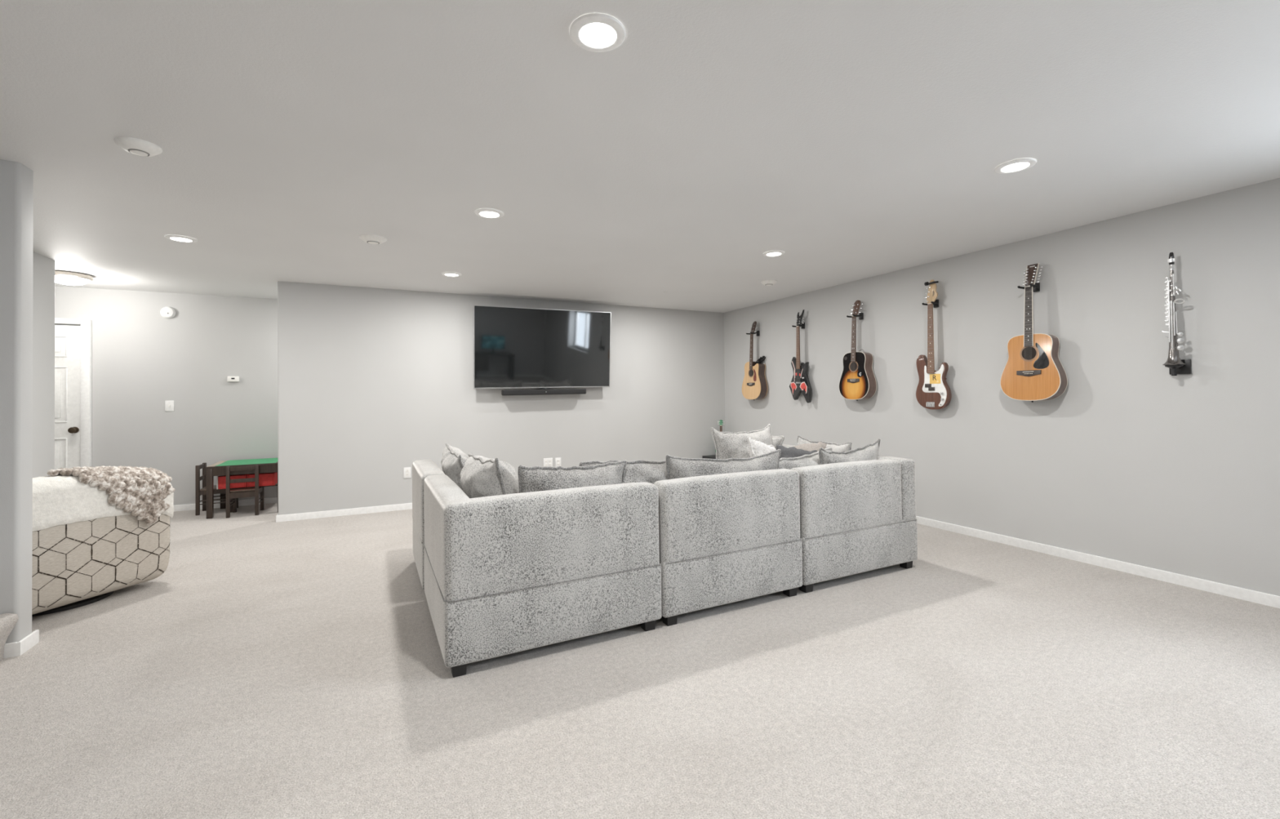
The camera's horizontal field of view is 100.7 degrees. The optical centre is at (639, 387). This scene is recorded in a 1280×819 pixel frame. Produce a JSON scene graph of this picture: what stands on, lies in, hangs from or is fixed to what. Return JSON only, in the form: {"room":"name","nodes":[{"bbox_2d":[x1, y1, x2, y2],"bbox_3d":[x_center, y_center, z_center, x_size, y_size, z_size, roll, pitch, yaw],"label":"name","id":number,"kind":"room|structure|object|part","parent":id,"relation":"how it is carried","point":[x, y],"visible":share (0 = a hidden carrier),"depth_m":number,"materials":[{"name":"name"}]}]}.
{"room":"basement living room","nodes":[
{"label":"basement living room","id":0,"kind":"room"},
{"bbox_2d":[0,160,33,643],"bbox_3d":[-4.007,0.102,2.241,2.010,2.440,0.133,0,-1,-26],"label":"wall","id":1,"kind":"structure","parent":0,"point":[16,180],"depth_m":2.63,"materials":[{"name":"paint"}]},
{"bbox_2d":[3,641,17,657],"bbox_3d":[-3.093,1.283,2.592,0.070,0.068,0.014,0,-1,-26],"label":"baseboard","id":2,"kind":"structure","parent":1,"relation":"attached to","point":[10,648],"depth_m":2.59,"materials":[{"name":"white paint"}]},
{"bbox_2d":[16,629,39,656],"bbox_3d":[-3.088,1.284,2.677,0.014,0.068,0.161,0,-1,-26],"label":"baseboard","id":3,"kind":"structure","parent":1,"relation":"attached to","point":[32,639],"depth_m":2.66,"materials":[{"name":"white paint"}]},
{"bbox_2d":[32,251,54,477],"bbox_3d":[-4.496,0.121,3.409,0.130,2.440,2.395,0,-1,-26],"label":"wall","id":4,"kind":"structure","parent":0,"point":[43,267],"depth_m":4.35,"materials":[{"name":"paint"}]},
{"bbox_2d":[54,285,277,505],"bbox_3d":[-3.376,0.150,6.916,9.092,2.440,0.130,0,-1,-26],"label":"wall","id":5,"kind":"structure","parent":0,"point":[143,359],"depth_m":5.96,"materials":[{"name":"paint"}]},
{"bbox_2d":[54,324,80,469],"bbox_3d":[-6.215,0.362,5.363,0.805,2.020,0.117,0,-1,-26],"label":"door","id":6,"kind":"structure","parent":5,"relation":"in","point":[67,338],"depth_m":5.51,"materials":[{"name":"white paint"}]},
{"bbox_3d":[-6.061,0.842,5.446,0.260,0.640,0.008,0,-1,-26],"label":"panel","id":7,"kind":"part","parent":6,"relation":"part of","materials":[{"name":"white paint"}]},
{"bbox_3d":[-6.069,0.072,5.455,0.260,0.580,0.008,0,-1,-26],"label":"panel","id":8,"kind":"part","parent":6,"relation":"part of","materials":[{"name":"white paint"}]},
{"bbox_3d":[-6.074,-0.428,5.461,0.260,0.220,0.008,0,-1,-26],"label":"panel","id":9,"kind":"part","parent":6,"relation":"part of","materials":[{"name":"white paint"}]},
{"bbox_3d":[-5.882,0.440,5.503,0.066,0.066,0.076,0,-1,-26],"label":"knob","id":10,"kind":"part","parent":6,"relation":"part of","materials":[{"name":"brown metal"}]},
{"bbox_2d":[54,318,80,324],"bbox_3d":[-6.240,-0.690,5.404,0.809,0.055,0.060,0,-1,-26],"label":"trim","id":11,"kind":"structure","parent":5,"relation":"attached to","point":[57,321],"depth_m":5.52,"materials":[{"name":"white paint"}]},
{"bbox_2d":[80,319,92,466],"bbox_3d":[-5.834,0.331,5.588,0.073,2.100,0.060,0,-1,-26],"label":"trim","id":12,"kind":"structure","parent":5,"relation":"attached to","point":[86,372],"depth_m":5.57,"materials":[{"name":"white paint"}]},
{"bbox_2d":[160,306,175,318],"bbox_3d":[-5.255,-0.837,5.898,0.132,0.132,0.055,0,-1,-26],"label":"smoke detector","id":13,"kind":"object","parent":5,"relation":"attached to","point":[166,312],"visible":1,"depth_m":5.88,"materials":[{"name":"white paint"}]},
{"bbox_2d":[164,400,173,411],"bbox_3d":[-5.241,0.202,5.909,0.078,0.120,0.016,0,-1,-26],"label":"light switch","id":14,"kind":"object","parent":5,"relation":"attached to","point":[169,405],"visible":1,"depth_m":5.91,"materials":[{"name":"white paint"}]},
{"bbox_2d":[173,497,277,511],"bbox_3d":[-4.181,1.339,6.416,3.605,0.068,0.014,0,-1,-26],"label":"baseboard","id":15,"kind":"structure","parent":5,"relation":"attached to","point":[271,500],"depth_m":6.17,"materials":[{"name":"white paint"}]},
{"bbox_2d":[226,376,239,382],"bbox_3d":[-4.725,-0.101,6.162,0.110,0.064,0.030,0,-1,-26],"label":"thermostat","id":16,"kind":"object","parent":5,"relation":"attached to","point":[229,379],"visible":1,"depth_m":6.15,"materials":[{"name":"white plastic"}]},
{"bbox_2d":[277,280,724,515],"bbox_3d":[-1.243,0.125,6.659,5.497,2.440,0.130,0,-1,-26],"label":"wall","id":17,"kind":"structure","parent":0,"point":[372,383],"depth_m":6.05,"materials":[{"name":"paint"}]},
{"bbox_2d":[275,502,412,522],"bbox_3d":[-1.211,1.310,6.574,5.497,0.068,0.014,0,-1,-26],"label":"baseboard","id":18,"kind":"structure","parent":17,"relation":"attached to","point":[308,515],"depth_m":5.61,"materials":[{"name":"white paint"}]},
{"bbox_2d":[403,466,411,478],"bbox_3d":[-2.588,0.944,5.900,0.075,0.120,0.010,0,-1,-26],"label":"wall outlet","id":19,"kind":"object","parent":17,"relation":"attached to","point":[406,470],"visible":1,"depth_m":5.89,"materials":[{"name":"white paint"}]},
{"bbox_2d":[473,304,611,388],"bbox_3d":[-1.167,-0.474,6.499,1.709,0.975,0.212,0,-1,-26],"label":"television","id":20,"kind":"object","parent":17,"relation":"attached to","point":[514,347],"visible":1,"depth_m":6.41,"materials":[{"name":"black plastic"}]},
{"bbox_2d":[501,388,586,395],"bbox_3d":[-1.178,0.053,6.527,1.044,0.068,0.162,-1,0,-26],"label":"soundbar","id":21,"kind":"object","parent":17,"relation":"attached to","point":[554,391],"visible":1,"depth_m":6.44,"materials":[{"name":"black plastic"}]},
{"bbox_2d":[543,457,552,466],"bbox_3d":[-1.146,0.936,6.614,0.118,0.120,0.010,0,-1,-26],"label":"wall outlet","id":22,"kind":"object","parent":17,"relation":"attached to","point":[547,461],"visible":0.94,"depth_m":6.61,"materials":[{"name":"white paint"}]},
{"bbox_2d":[555,457,560,466],"bbox_3d":[-1.029,0.939,6.673,0.075,0.120,0.010,0,-1,-26],"label":"wall outlet","id":23,"kind":"object","parent":17,"relation":"attached to","point":[557,460],"visible":0.9,"depth_m":6.67,"materials":[{"name":"white paint"}]},
{"bbox_2d":[0,0,1279,312],"bbox_3d":[-0.902,-1.213,2.047,9.472,0.120,11.132,0,-1,-26],"label":"ceiling","id":24,"kind":"structure","parent":0,"point":[852,140],"depth_m":2.41,"materials":[{"name":"paint"}]},
{"bbox_2d":[54,270,93,285],"bbox_3d":[-5.383,-1.020,4.995,0.330,0.102,0.330,0,-1,-26],"label":"dome light","id":25,"kind":"object","parent":24,"relation":"attached to","point":[65,277],"visible":0.78,"depth_m":4.93,"materials":[{"name":"white glass"}]},
{"bbox_3d":[-5.383,-1.002,4.995,0.296,0.066,0.296,0,-1,-26],"label":"lamp shade","id":26,"kind":"part","parent":25,"relation":"part of","materials":[{"name":"white glass"}]},
{"bbox_2d":[114,136,162,156],"bbox_3d":[-2.341,-1.111,2.478,0.164,0.043,0.164,0,-1,-26],"label":"ceiling detector","id":27,"kind":"object","parent":24,"relation":"attached to","point":[139,147],"visible":1,"depth_m":2.44,"materials":[{"name":"white plastic"}]},
{"bbox_2d":[164,235,197,242],"bbox_3d":[-3.394,-1.098,3.924,0.184,0.011,0.184,0,-1,-26],"label":"recessed light","id":28,"kind":"object","parent":24,"relation":"in","point":[175,237],"visible":1,"depth_m":3.90,"materials":[{"name":"white"}]},
{"bbox_2d":[359,234,386,244],"bbox_3d":[-1.994,-1.097,3.964,0.188,0.043,0.188,0,-1,-26],"label":"smoke detector","id":29,"kind":"object","parent":24,"relation":"attached to","point":[368,238],"visible":1,"depth_m":3.92,"materials":[{"name":"white plastic"}]},
{"bbox_2d":[441,271,462,276],"bbox_3d":[-1.834,-1.100,5.165,0.184,0.011,0.184,0,-1,-26],"label":"recessed light","id":30,"kind":"object","parent":24,"relation":"in","point":[445,273],"visible":1,"depth_m":5.15,"materials":[{"name":"white"}]},
{"bbox_2d":[474,208,503,218],"bbox_3d":[-0.980,-1.129,3.452,0.184,0.011,0.184,0,-1,-26],"label":"recessed light","id":31,"kind":"object","parent":24,"relation":"in","point":[489,213],"visible":1,"depth_m":3.43,"materials":[{"name":"white"}]},
{"bbox_2d":[569,13,626,52],"bbox_3d":[-0.138,-1.159,1.743,0.184,0.011,0.184,0,-1,-26],"label":"recessed light","id":32,"kind":"object","parent":24,"relation":"in","point":[594,32],"visible":1,"depth_m":1.73,"materials":[{"name":"white"}]},
{"bbox_2d":[760,280,777,285],"bbox_3d":[1.378,-1.113,5.669,0.176,0.043,0.176,0,-1,-26],"label":"ceiling speaker","id":33,"kind":"object","parent":24,"relation":"attached to","point":[766,282],"visible":1,"depth_m":5.62,"materials":[{"name":"white plastic"}]},
{"bbox_2d":[762,250,785,256],"bbox_3d":[1.141,-1.139,4.519,0.184,0.011,0.184,0,-1,-26],"label":"recessed light","id":34,"kind":"object","parent":24,"relation":"in","point":[771,253],"visible":1,"depth_m":4.50,"materials":[{"name":"white"}]},
{"bbox_2d":[994,158,1036,173],"bbox_3d":[1.985,-1.168,2.807,0.184,0.011,0.184,0,-1,-26],"label":"recessed light","id":35,"kind":"object","parent":24,"relation":"in","point":[1021,164],"visible":1,"depth_m":2.79,"materials":[{"name":"white"}]},
{"bbox_2d":[0,502,1279,818],"bbox_3d":[-0.875,1.346,2.017,9.472,0.120,11.132,0,-1,-26],"label":"floor","id":36,"kind":"structure","parent":0,"point":[295,668],"depth_m":2.16,"materials":[{"name":"beige carpet"}]},
{"bbox_2d":[0,613,18,660],"bbox_3d":[-3.103,1.096,1.935,0.688,0.425,1.156,0,-1,-26],"label":"stair","id":37,"kind":"structure","parent":36,"relation":"on","point":[7,620],"depth_m":2.56,"materials":[{"name":"beige carpet"}]},
{"bbox_2d":[31,513,170,616],"bbox_3d":[-3.637,0.935,3.315,0.702,0.792,0.868,-1,-1,16],"label":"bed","id":38,"kind":"object","parent":36,"relation":"on","point":[77,564],"visible":0.59,"depth_m":3.21,"materials":[{"name":"beige fabric"}]},
{"bbox_2d":[32,474,173,531],"bbox_3d":[-3.405,0.734,3.248,0.251,0.436,0.824,-1,-1,16],"label":"blanket","id":39,"kind":"object","parent":38,"relation":"on","point":[58,500],"visible":0.54,"depth_m":3.09,"materials":[{"name":"white fabric"}]},
{"bbox_2d":[46,465,175,524],"bbox_3d":[-3.358,0.688,3.374,0.303,0.418,0.600,-1,-1,19],"label":"knitted throw","id":40,"kind":"object","parent":38,"relation":"on","point":[141,491],"visible":0.98,"depth_m":3.37,"materials":[{"name":"grey fabric"}]},
{"bbox_2d":[195,462,238,515],"bbox_3d":[-4.686,1.105,5.891,0.328,0.535,0.282,0,-1,-26],"label":"chair","id":41,"kind":"object","parent":36,"relation":"on","point":[198,491],"visible":0.63,"depth_m":5.78,"materials":[{"name":"brown wood"}]},
{"bbox_3d":[-4.763,1.104,5.713,0.032,0.535,0.032,0,-1,-26],"label":"post","id":42,"kind":"part","parent":41,"relation":"part of","materials":[{"name":"brown wood"}]},
{"bbox_3d":[-4.874,1.107,5.937,0.032,0.535,0.032,0,-1,-26],"label":"post","id":43,"kind":"part","parent":41,"relation":"part of","materials":[{"name":"brown wood"}]},
{"bbox_3d":[-4.671,1.105,5.898,0.294,0.015,0.274,0,-1,-26],"label":"seat","id":44,"kind":"part","parent":41,"relation":"part of","materials":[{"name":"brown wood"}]},
{"bbox_3d":[-4.633,1.133,5.777,0.258,0.044,0.018,0,-1,-26],"label":"rail","id":45,"kind":"part","parent":41,"relation":"part of","materials":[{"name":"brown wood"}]},
{"bbox_3d":[-4.502,1.240,5.840,0.032,0.260,0.032,0,-1,-26],"label":"leg","id":46,"kind":"part","parent":41,"relation":"part of","materials":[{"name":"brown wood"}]},
{"bbox_2d":[206,457,278,518],"bbox_3d":[-4.353,1.098,5.944,0.670,0.543,0.600,0,-1,-26],"label":"table","id":47,"kind":"object","parent":36,"relation":"on","point":[265,464],"visible":0.56,"depth_m":5.69,"materials":[{"name":"brown wood"}]},
{"bbox_3d":[-4.508,1.107,5.561,0.052,0.520,0.052,0,-1,-26],"label":"leg","id":48,"kind":"part","parent":47,"relation":"part of","materials":[{"name":"brown wood"}]},
{"bbox_3d":[-4.752,1.115,6.052,0.052,0.520,0.052,0,-1,-26],"label":"leg","id":49,"kind":"part","parent":47,"relation":"part of","materials":[{"name":"brown wood"}]},
{"bbox_2d":[216,474,247,488],"bbox_3d":[-4.457,1.014,5.838,0.260,0.140,0.300,0,-1,-26],"label":"storage bin","id":50,"kind":"object","parent":47,"relation":"attached to","point":[220,480],"visible":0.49,"depth_m":5.71,"materials":[{"name":"red fabric"}]},
{"bbox_3d":[-4.569,1.015,5.783,0.012,0.140,0.300,0,-1,-26],"label":"panel","id":51,"kind":"part","parent":50,"relation":"part of","materials":[{"name":"red fabric"}]},
{"bbox_3d":[-4.346,1.014,5.893,0.012,0.140,0.300,0,-1,-26],"label":"panel","id":52,"kind":"part","parent":50,"relation":"part of","materials":[{"name":"red fabric"}]},
{"bbox_3d":[-4.287,1.090,5.810,0.626,0.015,0.020,0,-1,-26],"label":"bin rail","id":53,"kind":"part","parent":47,"relation":"part of","materials":[{"name":"brown wood"}]},
{"bbox_2d":[247,471,277,487],"bbox_3d":[-4.224,1.013,5.954,0.250,0.140,0.300,0,-1,-26],"label":"storage bin","id":54,"kind":"object","parent":47,"relation":"in","point":[264,478],"visible":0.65,"depth_m":5.84,"materials":[{"name":"red fabric"}]},
{"bbox_3d":[-4.118,1.013,6.006,0.012,0.140,0.300,0,-1,-26],"label":"panel","id":55,"kind":"part","parent":54,"relation":"part of","materials":[{"name":"red fabric"}]},
{"bbox_3d":[-3.955,1.104,5.836,0.052,0.520,0.052,0,-1,-26],"label":"leg","id":56,"kind":"part","parent":47,"relation":"part of","materials":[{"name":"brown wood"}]},
{"bbox_2d":[226,464,264,517],"bbox_3d":[-4.284,1.099,5.764,0.282,0.535,0.328,0,-1,-26],"label":"chair","id":57,"kind":"object","parent":36,"relation":"on","point":[234,493],"visible":0.92,"depth_m":5.65,"materials":[{"name":"brown wood"}]},
{"bbox_3d":[-4.330,1.097,5.576,0.032,0.535,0.032,0,-1,-26],"label":"post","id":58,"kind":"part","parent":57,"relation":"part of","materials":[{"name":"brown wood"}]},
{"bbox_3d":[-4.458,1.239,5.834,0.032,0.260,0.032,0,-1,-26],"label":"leg","id":59,"kind":"part","parent":57,"relation":"part of","materials":[{"name":"brown wood"}]},
{"bbox_3d":[-4.218,1.135,5.631,0.218,0.058,0.018,0,-1,-26],"label":"rail","id":60,"kind":"part","parent":57,"relation":"part of","materials":[{"name":"brown wood"}]},
{"bbox_3d":[-4.292,1.099,5.779,0.274,0.015,0.294,0,-1,-26],"label":"seat","id":61,"kind":"part","parent":57,"relation":"part of","materials":[{"name":"brown wood"}]},
{"bbox_3d":[-4.106,1.096,5.687,0.032,0.535,0.032,0,-1,-26],"label":"post","id":62,"kind":"part","parent":57,"relation":"part of","materials":[{"name":"brown wood"}]},
{"bbox_3d":[-4.234,1.238,5.945,0.032,0.260,0.032,0,-1,-26],"label":"leg","id":63,"kind":"part","parent":57,"relation":"part of","materials":[{"name":"brown wood"}]},
{"bbox_2d":[412,459,445,590],"bbox_3d":[-1.080,0.922,3.885,1.042,0.776,0.891,0,-1,-27],"label":"sofa section","id":64,"kind":"object","parent":36,"relation":"on","point":[421,468],"visible":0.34,"depth_m":3.49,"materials":[{"name":"grey fabric"}]},
{"bbox_3d":[-1.472,0.777,3.686,0.163,0.483,0.866,0,-1,-27],"label":"backrest","id":65,"kind":"part","parent":64,"relation":"part of","materials":[{"name":"grey fabric"}]},
{"bbox_2d":[440,442,468,490],"bbox_3d":[-1.280,0.625,3.796,0.274,0.426,0.664,0,-1,-20],"label":"throw pillow","id":66,"kind":"object","parent":64,"relation":"on","point":[453,460],"visible":0.4,"depth_m":3.58,"materials":[{"name":"grey fabric"}]},
{"bbox_2d":[423,474,662,677],"bbox_3d":[-0.604,0.907,3.039,1.107,0.778,1.060,0,-1,-27],"label":"sofa section","id":67,"kind":"object","parent":36,"relation":"on","point":[505,574],"visible":1,"depth_m":2.54,"materials":[{"name":"grey fabric"}]},
{"bbox_3d":[-0.820,1.262,2.399,0.064,0.057,0.064,0,-1,-27],"label":"leg","id":68,"kind":"part","parent":67,"relation":"part of","materials":[{"name":"black wood"}]},
{"bbox_2d":[459,453,519,497],"bbox_3d":[-0.857,0.603,3.094,0.324,0.462,0.702,0,-1,-32],"label":"throw pillow","id":69,"kind":"object","parent":67,"relation":"on","point":[480,476],"visible":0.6,"depth_m":2.85,"materials":[{"name":"grey fabric"}]},
{"bbox_3d":[-0.607,0.761,3.033,1.094,0.486,1.045,0,-1,-27],"label":"backrest","id":70,"kind":"part","parent":67,"relation":"part of","materials":[{"name":"grey fabric"}]},
{"bbox_2d":[517,459,626,493],"bbox_3d":[-0.379,0.620,2.947,0.655,0.435,0.234,0,-1,-26],"label":"throw pillow","id":71,"kind":"object","parent":67,"relation":"on","point":[535,478],"visible":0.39,"depth_m":2.85,"materials":[{"name":"grey fabric"}]},
{"bbox_3d":[0.042,1.258,2.838,0.064,0.057,0.064,0,-1,-27],"label":"leg","id":72,"kind":"part","parent":67,"relation":"part of","materials":[{"name":"black wood"}]},
{"bbox_2d":[702,454,715,458],"bbox_3d":[1.143,1.147,7.488,0.400,0.365,0.344,0,-1,-26],"label":"subwoofer","id":73,"kind":"object","parent":36,"relation":"on","point":[711,456],"visible":0.05,"depth_m":7.46,"materials":[{"name":"black plastic"}]},
{"bbox_2d":[715,419,724,452],"bbox_3d":[1.159,0.713,7.577,0.167,0.504,0.094,-1,-1,12],"label":"ukulele","id":74,"kind":"object","parent":73,"relation":"on","point":[721,422],"visible":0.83,"depth_m":7.59,"materials":[{"name":"green paint"}]},
{"bbox_2d":[653,468,802,626],"bbox_3d":[0.331,0.902,3.515,1.001,0.778,1.061,0,-1,-27],"label":"sofa section","id":75,"kind":"object","parent":36,"relation":"on","point":[729,537],"visible":0.71,"depth_m":3.01,"materials":[{"name":"grey fabric"}]},
{"bbox_2d":[578,459,666,484],"bbox_3d":[-0.055,0.625,3.194,0.669,0.403,0.250,0,-1,-26],"label":"throw pillow","id":76,"kind":"object","parent":75,"relation":"on","point":[640,470],"visible":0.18,"depth_m":3.15,"materials":[{"name":"grey fabric"}]},
{"bbox_3d":[0.162,1.257,2.899,0.064,0.057,0.064,0,-1,-27],"label":"leg","id":77,"kind":"part","parent":75,"relation":"part of","materials":[{"name":"black wood"}]},
{"bbox_2d":[666,448,781,479],"bbox_3d":[0.532,0.614,3.399,0.908,0.431,0.212,0,-1,-29],"label":"throw pillow","id":78,"kind":"object","parent":75,"relation":"on","point":[676,467],"visible":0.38,"depth_m":3.29,"materials":[{"name":"grey fabric"}]},
{"bbox_3d":[0.532,0.749,3.117,0.979,0.487,0.163,0,-1,-27],"label":"backrest","id":79,"kind":"part","parent":75,"relation":"part of","materials":[{"name":"grey fabric"}]},
{"bbox_3d":[0.929,1.254,3.289,0.064,0.057,0.064,0,-1,-27],"label":"leg","id":80,"kind":"part","parent":75,"relation":"part of","materials":[{"name":"black wood"}]},
{"bbox_2d":[782,444,794,448],"bbox_3d":[0.830,0.915,4.887,1.038,0.774,0.947,0,-1,-27],"label":"sofa section","id":81,"kind":"object","parent":36,"relation":"on","point":[787,446],"visible":0.02,"depth_m":4.80,"materials":[{"name":"grey fabric"}]},
{"bbox_2d":[711,423,773,459],"bbox_3d":[0.902,0.556,4.571,0.577,0.478,0.263,-1,-1,-8],"label":"throw pillow","id":82,"kind":"object","parent":81,"relation":"on","point":[728,445],"visible":0.47,"depth_m":4.50,"materials":[{"name":"grey fabric"}]},
{"bbox_2d":[771,435,784,448],"bbox_3d":[1.070,0.615,4.906,0.248,0.374,0.631,0,-1,-28],"label":"throw pillow","id":83,"kind":"object","parent":81,"relation":"on","point":[777,440],"visible":0.11,"depth_m":4.67,"materials":[{"name":"grey fabric"}]},
{"bbox_2d":[791,454,917,592],"bbox_3d":[1.257,0.898,3.986,1.091,0.778,1.060,0,-1,-27],"label":"sofa section","id":84,"kind":"object","parent":36,"relation":"on","point":[856,517],"visible":0.62,"depth_m":3.48,"materials":[{"name":"grey fabric"}]},
{"bbox_2d":[748,437,776,457],"bbox_3d":[1.012,0.602,4.242,0.459,0.421,0.204,0,-1,-41],"label":"throw pillow","id":85,"kind":"object","parent":84,"relation":"on","point":[756,447],"visible":0.24,"depth_m":4.17,"materials":[{"name":"white fabric"}]},
{"bbox_2d":[776,444,817,458],"bbox_3d":[1.193,0.608,4.039,0.343,0.334,0.170,-1,-1,4],"label":"throw pillow","id":86,"kind":"object","parent":84,"relation":"on","point":[793,451],"visible":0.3,"depth_m":4.03,"materials":[{"name":"grey fabric"}]},
{"bbox_2d":[777,447,831,469],"bbox_3d":[1.155,0.655,3.829,0.671,0.428,0.236,0,-1,-36],"label":"throw pillow","id":87,"kind":"object","parent":84,"relation":"on","point":[813,459],"visible":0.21,"depth_m":3.75,"materials":[{"name":"grey fabric"}]},
{"bbox_3d":[1.048,1.253,3.350,0.064,0.057,0.064,0,-1,-27],"label":"leg","id":88,"kind":"part","parent":84,"relation":"part of","materials":[{"name":"black wood"}]},
{"bbox_2d":[794,441,826,451],"bbox_3d":[1.350,0.590,4.174,0.268,0.322,0.188,-1,-1,7],"label":"throw pillow","id":89,"kind":"object","parent":84,"relation":"on","point":[806,446],"visible":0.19,"depth_m":4.19,"materials":[{"name":"beige fabric"}]},
{"bbox_2d":[796,435,852,452],"bbox_3d":[1.445,0.605,4.279,0.250,0.405,0.549,0,-1,-28],"label":"throw pillow","id":90,"kind":"object","parent":84,"relation":"on","point":[846,446],"visible":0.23,"depth_m":4.16,"materials":[{"name":"grey fabric"}]},
{"bbox_3d":[1.394,0.746,3.556,0.925,0.486,0.164,0,-1,-27],"label":"backrest","id":91,"kind":"part","parent":84,"relation":"part of","materials":[{"name":"grey fabric"}]},
{"bbox_2d":[818,438,880,464],"bbox_3d":[1.536,0.615,3.904,0.612,0.464,0.207,0,-1,-21],"label":"throw pillow","id":92,"kind":"object","parent":84,"relation":"on","point":[869,451],"visible":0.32,"depth_m":3.84,"materials":[{"name":"grey fabric"}]},
{"bbox_3d":[1.673,0.750,4.198,0.156,0.479,1.035,0,-1,-27],"label":"backrest","id":93,"kind":"part","parent":84,"relation":"part of","materials":[{"name":"grey fabric"}]},
{"bbox_3d":[1.896,1.249,3.781,0.064,0.057,0.064,0,-1,-27],"label":"leg","id":94,"kind":"part","parent":84,"relation":"part of","materials":[{"name":"black wood"}]},
{"bbox_2d":[724,177,1279,595],"bbox_3d":[3.243,0.047,4.080,0.250,2.440,10.832,0,-1,-26],"label":"wall","id":95,"kind":"structure","parent":0,"point":[1137,462],"depth_m":3.81,"materials":[{"name":"paint"}]},
{"bbox_2d":[746,330,759,336],"bbox_3d":[1.514,-0.727,7.077,0.179,0.072,0.100,0,-1,-26],"label":"hanger","id":96,"kind":"object","parent":95,"relation":"attached to","point":[757,331],"visible":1,"depth_m":7.09,"materials":[{"name":"black plastic"}]},
{"bbox_2d":[742,320,767,399],"bbox_3d":[1.535,-0.360,7.081,0.171,1.060,0.396,0,-1,-27],"label":"acoustic guitar","id":97,"kind":"object","parent":96,"relation":"hanging from","point":[754,385],"visible":0.99,"depth_m":7.02,"materials":[{"name":"brown wood"}]},
{"bbox_2d":[791,322,804,328],"bbox_3d":[1.903,-0.742,6.334,0.142,0.072,0.108,0,-1,-26],"label":"hanger","id":98,"kind":"object","parent":95,"relation":"attached to","point":[802,326],"visible":0.88,"depth_m":6.34,"materials":[{"name":"black plastic"}]},
{"bbox_2d":[789,309,812,403],"bbox_3d":[1.906,-0.372,6.328,0.067,1.107,0.346,0,-1,-26],"label":"electric guitar","id":99,"kind":"object","parent":98,"relation":"hanging from","point":[800,382],"visible":1,"depth_m":6.31,"materials":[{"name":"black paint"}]},
{"bbox_2d":[846,312,863,319],"bbox_3d":[2.265,-0.753,5.561,0.179,0.072,0.100,0,-1,-26],"label":"hanger","id":100,"kind":"object","parent":95,"relation":"attached to","point":[860,315],"visible":1,"depth_m":5.58,"materials":[{"name":"black plastic"}]},
{"bbox_2d":[839,300,876,400],"bbox_3d":[2.273,-0.391,5.559,0.141,1.061,0.386,0,-1,-26],"label":"acoustic guitar","id":101,"kind":"object","parent":100,"relation":"hanging from","point":[857,382],"visible":1,"depth_m":5.51,"materials":[{"name":"brown wood"}]},
{"bbox_2d":[921,299,938,307],"bbox_3d":[2.652,-0.768,4.819,0.144,0.072,0.104,0,-1,-26],"label":"hanger","id":102,"kind":"object","parent":95,"relation":"attached to","point":[935,304],"visible":0.88,"depth_m":4.83,"materials":[{"name":"black plastic"}]},
{"bbox_2d":[915,280,951,408],"bbox_3d":[2.640,-0.391,4.811,0.087,1.175,0.315,0,-1,-26],"label":"bass guitar","id":103,"kind":"object","parent":102,"relation":"hanging from","point":[933,391],"visible":0.99,"depth_m":4.80,"materials":[{"name":"brown wood"}]},
{"bbox_2d":[1017,282,1039,292],"bbox_3d":[3.002,-0.779,4.075,0.179,0.072,0.100,0,-1,-26],"label":"hanger","id":104,"kind":"object","parent":95,"relation":"attached to","point":[1036,287],"visible":0.82,"depth_m":4.09,"materials":[{"name":"black plastic"}]},
{"bbox_2d":[1000,262,1067,402],"bbox_3d":[3.007,-0.419,4.071,0.124,1.063,0.416,0,-1,-26],"label":"acoustic guitar","id":105,"kind":"object","parent":104,"relation":"hanging from","point":[1033,370],"visible":1,"depth_m":4.04,"materials":[{"name":"brown wood"}]},
{"bbox_3d":[2.981,-0.775,4.018,0.090,0.020,0.016,0,-1,-26],"label":"arm","id":106,"kind":"part","parent":104,"relation":"part of","materials":[{"name":"black plastic"}]},
{"bbox_2d":[915,515,1279,608],"bbox_3d":[3.398,1.224,3.480,0.014,0.068,9.654,0,-1,-26],"label":"baseboard","id":107,"kind":"structure","parent":95,"relation":"attached to","point":[1272,600],"depth_m":3.65,"materials":[{"name":"white paint"}]},
{"bbox_2d":[1164,359,1191,375],"bbox_3d":[3.393,-0.127,3.355,0.124,0.103,0.100,0,-1,-26],"label":"peg","id":108,"kind":"object","parent":95,"relation":"attached to","point":[1174,370],"visible":0.94,"depth_m":3.35,"materials":[{"name":"black plastic"}]},
{"bbox_2d":[1161,252,1185,364],"bbox_3d":[3.369,-0.501,3.355,0.104,0.713,0.104,-1,-1,22],"label":"saxophone","id":109,"kind":"object","parent":108,"relation":"hanging from","point":[1173,358],"visible":1,"depth_m":3.34,"materials":[{"name":"silver metal"}]},
{"bbox_2d":[1176,332,1182,336],"bbox_3d":[3.376,-0.333,3.319,0.017,0.026,0.031,0,-1,-26],"label":"cup","id":110,"kind":"object","parent":109,"relation":"on","point":[1180,334],"depth_m":3.31,"materials":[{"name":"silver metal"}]},
{"bbox_2d":[1176,337,1184,343],"bbox_3d":[3.377,-0.293,3.316,0.018,0.035,0.035,0,-1,-31],"label":"cup","id":111,"kind":"object","parent":109,"relation":"on","point":[1180,340],"depth_m":3.31,"materials":[{"name":"silver metal"}]},
{"bbox_2d":[1176,345,1184,351],"bbox_3d":[3.377,-0.248,3.316,0.018,0.035,0.035,0,-1,-31],"label":"cup","id":112,"kind":"object","parent":109,"relation":"on","point":[1180,348],"depth_m":3.31,"materials":[{"name":"silver metal"}]}
]}

